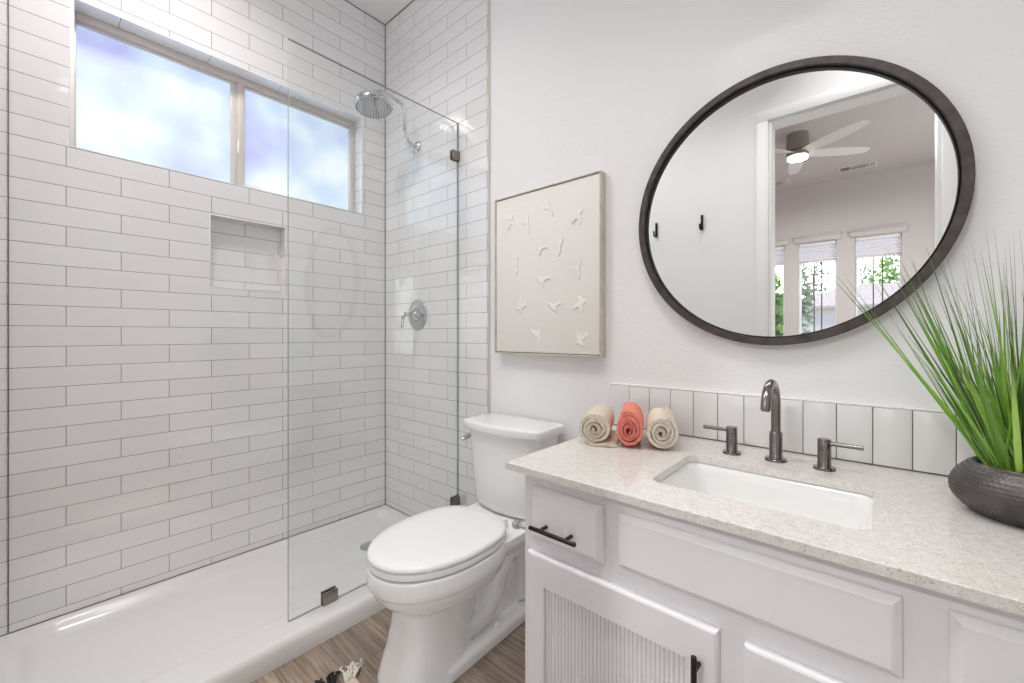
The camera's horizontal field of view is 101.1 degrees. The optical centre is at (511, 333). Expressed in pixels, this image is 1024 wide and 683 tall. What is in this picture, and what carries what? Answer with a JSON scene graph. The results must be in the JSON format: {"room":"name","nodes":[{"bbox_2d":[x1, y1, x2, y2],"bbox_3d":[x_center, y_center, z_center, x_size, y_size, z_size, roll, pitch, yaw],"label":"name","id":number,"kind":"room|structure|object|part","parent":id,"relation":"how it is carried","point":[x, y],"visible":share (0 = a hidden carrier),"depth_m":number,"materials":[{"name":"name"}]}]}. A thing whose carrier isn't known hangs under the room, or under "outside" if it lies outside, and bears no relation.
{"room":"bathroom","nodes":[
{"label":"bathroom","id":0,"kind":"room"},
{"bbox_2d":[0,0,7,682],"bbox_3d":[-0.517,-0.405,0.301,5.200,3.149,0.120,0,0,41],"label":"wall","id":1,"kind":"structure","parent":0,"point":[3,3],"depth_m":1.23,"materials":[{"name":"white paint"}]},
{"bbox_2d":[9,0,384,632],"bbox_3d":[-1.420,-0.405,2.101,0.132,3.149,1.700,0,0,41],"label":"wall","id":2,"kind":"structure","parent":0,"point":[148,303],"depth_m":1.90,"materials":[{"name":"white tile"}]},
{"bbox_2d":[8,0,413,633],"bbox_3d":[-0.977,-0.440,1.813,0.917,3.079,1.550,0,0,41],"label":"trim","id":3,"kind":"structure","parent":2,"relation":"attached to","point":[8,0],"depth_m":1.78,"materials":[{"name":"grey tile"}]},
{"bbox_2d":[74,10,354,211],"bbox_3d":[-1.391,-1.028,2.180,0.070,0.583,1.222,0,0,41],"label":"window","id":4,"kind":"structure","parent":2,"relation":"in","point":[137,98],"depth_m":2.05,"materials":[{"name":"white glass"}]},
{"bbox_3d":[-1.624,-1.020,1.949,0.008,0.545,0.552,0,0,41],"label":"pane","id":5,"kind":"part","parent":4,"relation":"part of","materials":[{"name":"clear glass"}]},
{"bbox_3d":[-1.215,-1.020,2.417,0.008,0.545,0.577,0,0,41],"label":"pane","id":6,"kind":"part","parent":4,"relation":"part of","materials":[{"name":"clear glass"}]},
{"bbox_2d":[347,0,412,23],"bbox_3d":[0.052,-2.029,0.952,5.200,0.100,1.730,0,0,41],"label":"ceiling","id":7,"kind":"structure","parent":0,"point":[383,11],"depth_m":2.55,"materials":[{"name":"white paint"}]},
{"bbox_2d":[251,608,524,682],"bbox_3d":[-1.229,1.230,-0.511,5.200,0.120,5.620,0,0,41],"label":"floor","id":8,"kind":"structure","parent":0,"point":[366,640],"depth_m":1.51,"materials":[{"name":"brown wood"}]},
{"bbox_2d":[4,505,409,682],"bbox_3d":[-1.022,1.131,1.853,0.797,0.079,1.550,0,0,41],"label":"shower pan","id":9,"kind":"object","parent":8,"relation":"on","point":[225,621],"visible":0.8,"depth_m":1.64,"materials":[{"name":"white ceramic"}]},
{"bbox_2d":[288,38,459,621],"bbox_3d":[-0.568,-0.013,1.919,0.028,2.213,0.853,0,0,41],"label":"screen","id":10,"kind":"object","parent":9,"relation":"on","point":[329,595],"visible":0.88,"depth_m":1.72,"materials":[{"name":"clear glass"}]},
{"bbox_2d":[314,658,363,682],"bbox_3d":[-0.520,1.153,1.064,0.605,0.032,0.703,0,0,-45],"label":"rug","id":11,"kind":"object","parent":8,"relation":"on","point":[348,677],"visible":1,"depth_m":1.42,"materials":[{"name":"white fabric"}]},
{"bbox_2d":[366,413,563,682],"bbox_3d":[-0.193,0.776,1.627,0.450,0.788,0.770,0,0,40],"label":"toilet","id":12,"kind":"object","parent":8,"relation":"on","point":[451,579],"visible":0.91,"depth_m":1.48,"materials":[{"name":"white ceramic"}]},
{"bbox_3d":[-0.269,0.751,1.524,0.392,0.022,0.510,0,0,40],"label":"seat","id":13,"kind":"part","parent":12,"relation":"part of","materials":[{"name":"white plastic"}]},
{"bbox_3d":[-0.261,0.739,1.534,0.394,0.051,0.538,0,0,40],"label":"seat lid","id":14,"kind":"part","parent":12,"relation":"part of","materials":[{"name":"white plastic"}]},
{"bbox_3d":[-0.196,0.968,1.613,0.397,0.404,0.746,0,0,40],"label":"bowl","id":15,"kind":"part","parent":12,"relation":"part of","materials":[{"name":"white ceramic"}]},
{"bbox_3d":[-0.194,0.470,1.945,0.044,0.038,0.089,0,0,40],"label":"flush lever","id":16,"kind":"part","parent":12,"relation":"part of","materials":[{"name":"silver metal"}]},
{"bbox_3d":[-0.014,0.400,1.832,0.436,0.036,0.226,0,0,40],"label":"tank lid","id":17,"kind":"part","parent":12,"relation":"part of","materials":[{"name":"white ceramic"}]},
{"bbox_3d":[-0.009,0.589,1.837,0.398,0.344,0.196,0,0,40],"label":"tank","id":18,"kind":"part","parent":12,"relation":"part of","materials":[{"name":"white ceramic"}]},
{"bbox_2d":[525,475,1023,682],"bbox_3d":[0.608,0.771,1.016,1.038,0.798,0.659,0,0,41],"label":"vanity cabinet","id":19,"kind":"object","parent":8,"relation":"on","point":[616,591],"visible":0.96,"depth_m":0.82,"materials":[{"name":"white paint"}]},
{"bbox_2d":[512,519,524,529],"bbox_3d":[0.041,0.565,1.228,0.092,0.044,0.044,0,0,41],"label":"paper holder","id":20,"kind":"object","parent":19,"relation":"attached to","point":[516,524],"visible":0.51,"depth_m":1.24,"materials":[{"name":"silver metal"}]},
{"bbox_3d":[0.105,0.495,1.043,0.137,0.011,0.038,0,0,41],"label":"handle","id":21,"kind":"part","parent":19,"relation":"part of","materials":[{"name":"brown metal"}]},
{"bbox_3d":[0.133,0.471,1.054,0.211,0.137,0.018,0,0,41],"label":"drawer","id":22,"kind":"part","parent":19,"relation":"part of","materials":[{"name":"white paint"}]},
{"bbox_3d":[0.226,0.825,0.977,0.362,0.340,0.010,0,0,41],"label":"ribbed panel","id":23,"kind":"part","parent":19,"relation":"part of","materials":[{"name":"white paint"}]},
{"bbox_3d":[0.224,0.821,0.974,0.473,0.489,0.019,0,0,41],"label":"door","id":24,"kind":"part","parent":19,"relation":"part of","materials":[{"name":"white paint"}]},
{"bbox_3d":[0.359,0.690,0.821,0.011,0.137,0.038,0,0,41],"label":"handle","id":25,"kind":"part","parent":19,"relation":"part of","materials":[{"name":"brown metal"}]},
{"bbox_2d":[505,425,1023,615],"bbox_3d":[0.623,0.361,1.023,1.144,0.019,0.640,0,0,41],"label":"countertop","id":26,"kind":"structure","parent":19,"relation":"on","point":[921,534],"depth_m":0.83,"materials":[{"name":"stone"}]},
{"bbox_2d":[579,404,618,447],"bbox_3d":[0.299,0.301,1.411,0.125,0.100,0.229,0,0,18],"label":"towel","id":27,"kind":"object","parent":26,"relation":"on","point":[595,427],"visible":0.99,"depth_m":1.33,"materials":[{"name":"beige fabric"}]},
{"bbox_2d":[617,402,643,445],"bbox_3d":[0.390,0.290,1.383,0.081,0.109,0.228,0,0,18],"label":"towel","id":28,"kind":"object","parent":26,"relation":"on","point":[630,425],"visible":1,"depth_m":1.29,"materials":[{"name":"pink fabric"}]},
{"bbox_2d":[646,406,678,448],"bbox_3d":[0.481,0.296,1.356,0.094,0.101,0.229,0,0,18],"label":"towel","id":29,"kind":"object","parent":26,"relation":"on","point":[661,424],"visible":1,"depth_m":1.27,"materials":[{"name":"beige fabric"}]},
{"bbox_2d":[658,462,872,529],"bbox_3d":[0.580,0.441,0.990,0.452,0.140,0.339,0,0,41],"label":"sink","id":30,"kind":"object","parent":26,"relation":"in","point":[854,510],"visible":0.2,"depth_m":1.08,"materials":[{"name":"white ceramic"}]},
{"bbox_2d":[703,379,863,471],"bbox_3d":[0.693,0.236,1.127,0.378,0.232,0.178,0,0,41],"label":"faucet","id":31,"kind":"object","parent":26,"relation":"on","point":[770,397],"visible":1,"depth_m":1.16,"materials":[{"name":"grey metal"}]},
{"bbox_3d":[0.615,0.284,1.272,0.069,0.012,0.012,0,0,41],"label":"lever","id":32,"kind":"part","parent":31,"relation":"part of","materials":[{"name":"grey metal"}]},
{"bbox_3d":[0.648,0.312,1.243,0.049,0.080,0.049,0,0,41],"label":"handle","id":33,"kind":"part","parent":31,"relation":"part of","materials":[{"name":"grey metal"}]},
{"bbox_3d":[0.694,0.236,1.127,0.054,0.232,0.178,0,0,41],"label":"spout","id":34,"kind":"part","parent":31,"relation":"part of","materials":[{"name":"grey metal"}]},
{"bbox_3d":[0.814,0.312,1.098,0.049,0.080,0.049,0,0,41],"label":"handle","id":35,"kind":"part","parent":31,"relation":"part of","materials":[{"name":"grey metal"}]},
{"bbox_3d":[0.847,0.284,1.069,0.069,0.012,0.012,0,0,41],"label":"lever","id":36,"kind":"part","parent":31,"relation":"part of","materials":[{"name":"grey metal"}]},
{"bbox_2d":[833,226,1023,527],"bbox_3d":[0.979,0.064,0.794,0.508,0.576,0.620,0,0,-23],"label":"potted grass","id":37,"kind":"object","parent":26,"relation":"on","point":[990,483],"depth_m":0.81,"materials":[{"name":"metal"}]},
{"bbox_3d":[0.615,0.821,0.632,0.478,0.489,0.019,0,0,41],"label":"door","id":38,"kind":"part","parent":19,"relation":"part of","materials":[{"name":"white paint"}]},
{"bbox_3d":[0.716,0.471,0.544,0.211,0.137,0.018,0,0,41],"label":"drawer","id":39,"kind":"part","parent":19,"relation":"part of","materials":[{"name":"white paint"}]},
{"bbox_2d":[386,0,1023,515],"bbox_3d":[0.357,-0.405,1.756,3.300,3.149,0.120,0,0,41],"label":"wall","id":40,"kind":"structure","parent":0,"point":[578,87],"depth_m":1.66,"materials":[{"name":"white paint"}]},
{"bbox_2d":[353,89,420,151],"bbox_3d":[-0.676,-1.197,2.319,0.201,0.260,0.392,0,0,41],"label":"showerhead","id":41,"kind":"object","parent":40,"relation":"attached to","point":[374,104],"visible":1,"depth_m":2.25,"materials":[{"name":"silver metal"}]},
{"bbox_3d":[-0.650,-1.207,2.360,0.024,0.241,0.288,0,0,41],"label":"arm","id":42,"kind":"part","parent":41,"relation":"part of","materials":[{"name":"silver metal"}]},
{"bbox_2d":[400,300,427,329],"bbox_3d":[-0.588,-0.112,2.424,0.180,0.180,0.119,0,0,41],"label":"shower valve","id":43,"kind":"object","parent":40,"relation":"attached to","point":[417,314],"visible":1,"depth_m":2.43,"materials":[{"name":"silver metal"}]},
{"bbox_3d":[-0.592,-0.094,2.419,0.080,0.117,0.107,0,0,41],"label":"lever handle","id":44,"kind":"part","parent":43,"relation":"part of","materials":[{"name":"silver metal"}]},
{"bbox_3d":[-0.554,-0.112,2.463,0.180,0.180,0.015,0,0,41],"label":"plate","id":45,"kind":"part","parent":43,"relation":"part of","materials":[{"name":"silver metal"}]},
{"bbox_3d":[-0.465,-0.405,2.399,0.917,3.149,0.006,0,0,41],"label":"tile panel","id":46,"kind":"part","parent":40,"relation":"part of","materials":[{"name":"white tile"}]},
{"bbox_2d":[487,0,489,412],"bbox_3d":[-0.115,-0.405,2.091,0.014,3.149,0.008,0,0,41],"label":"trim","id":47,"kind":"structure","parent":40,"relation":"attached to","point":[488,1],"depth_m":2.09,"materials":[{"name":"grey tile"}]},
{"bbox_2d":[494,170,605,356],"bbox_3d":[0.144,-0.275,1.843,0.569,0.729,0.042,0,0,41],"label":"wall art","id":48,"kind":"object","parent":40,"relation":"attached to","point":[550,240],"visible":1,"depth_m":1.79,"materials":[{"name":"beige fabric"}]},
{"bbox_2d":[610,383,976,476],"bbox_3d":[0.823,0.271,1.264,1.161,0.162,0.017,0,0,41],"label":"backsplash","id":49,"kind":"structure","parent":40,"relation":"attached to","point":[922,440],"depth_m":1.20,"materials":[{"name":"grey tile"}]},
{"bbox_2d":[639,55,975,344],"bbox_3d":[0.789,-0.384,1.281,0.836,0.836,0.036,0,0,41],"label":"round mirror","id":50,"kind":"object","parent":40,"relation":"attached to","point":[800,176],"visible":1,"depth_m":1.22,"materials":[{"name":"mirror"}]},
{"bbox_2d":[948,456,1023,527],"bbox_3d":[0.985,0.302,0.800,0.219,0.100,0.219,0,0,41],"label":"bowl","id":51,"kind":"object","parent":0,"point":[994,489],"depth_m":0.79,"materials":[{"name":"ceramic"}]}
]}

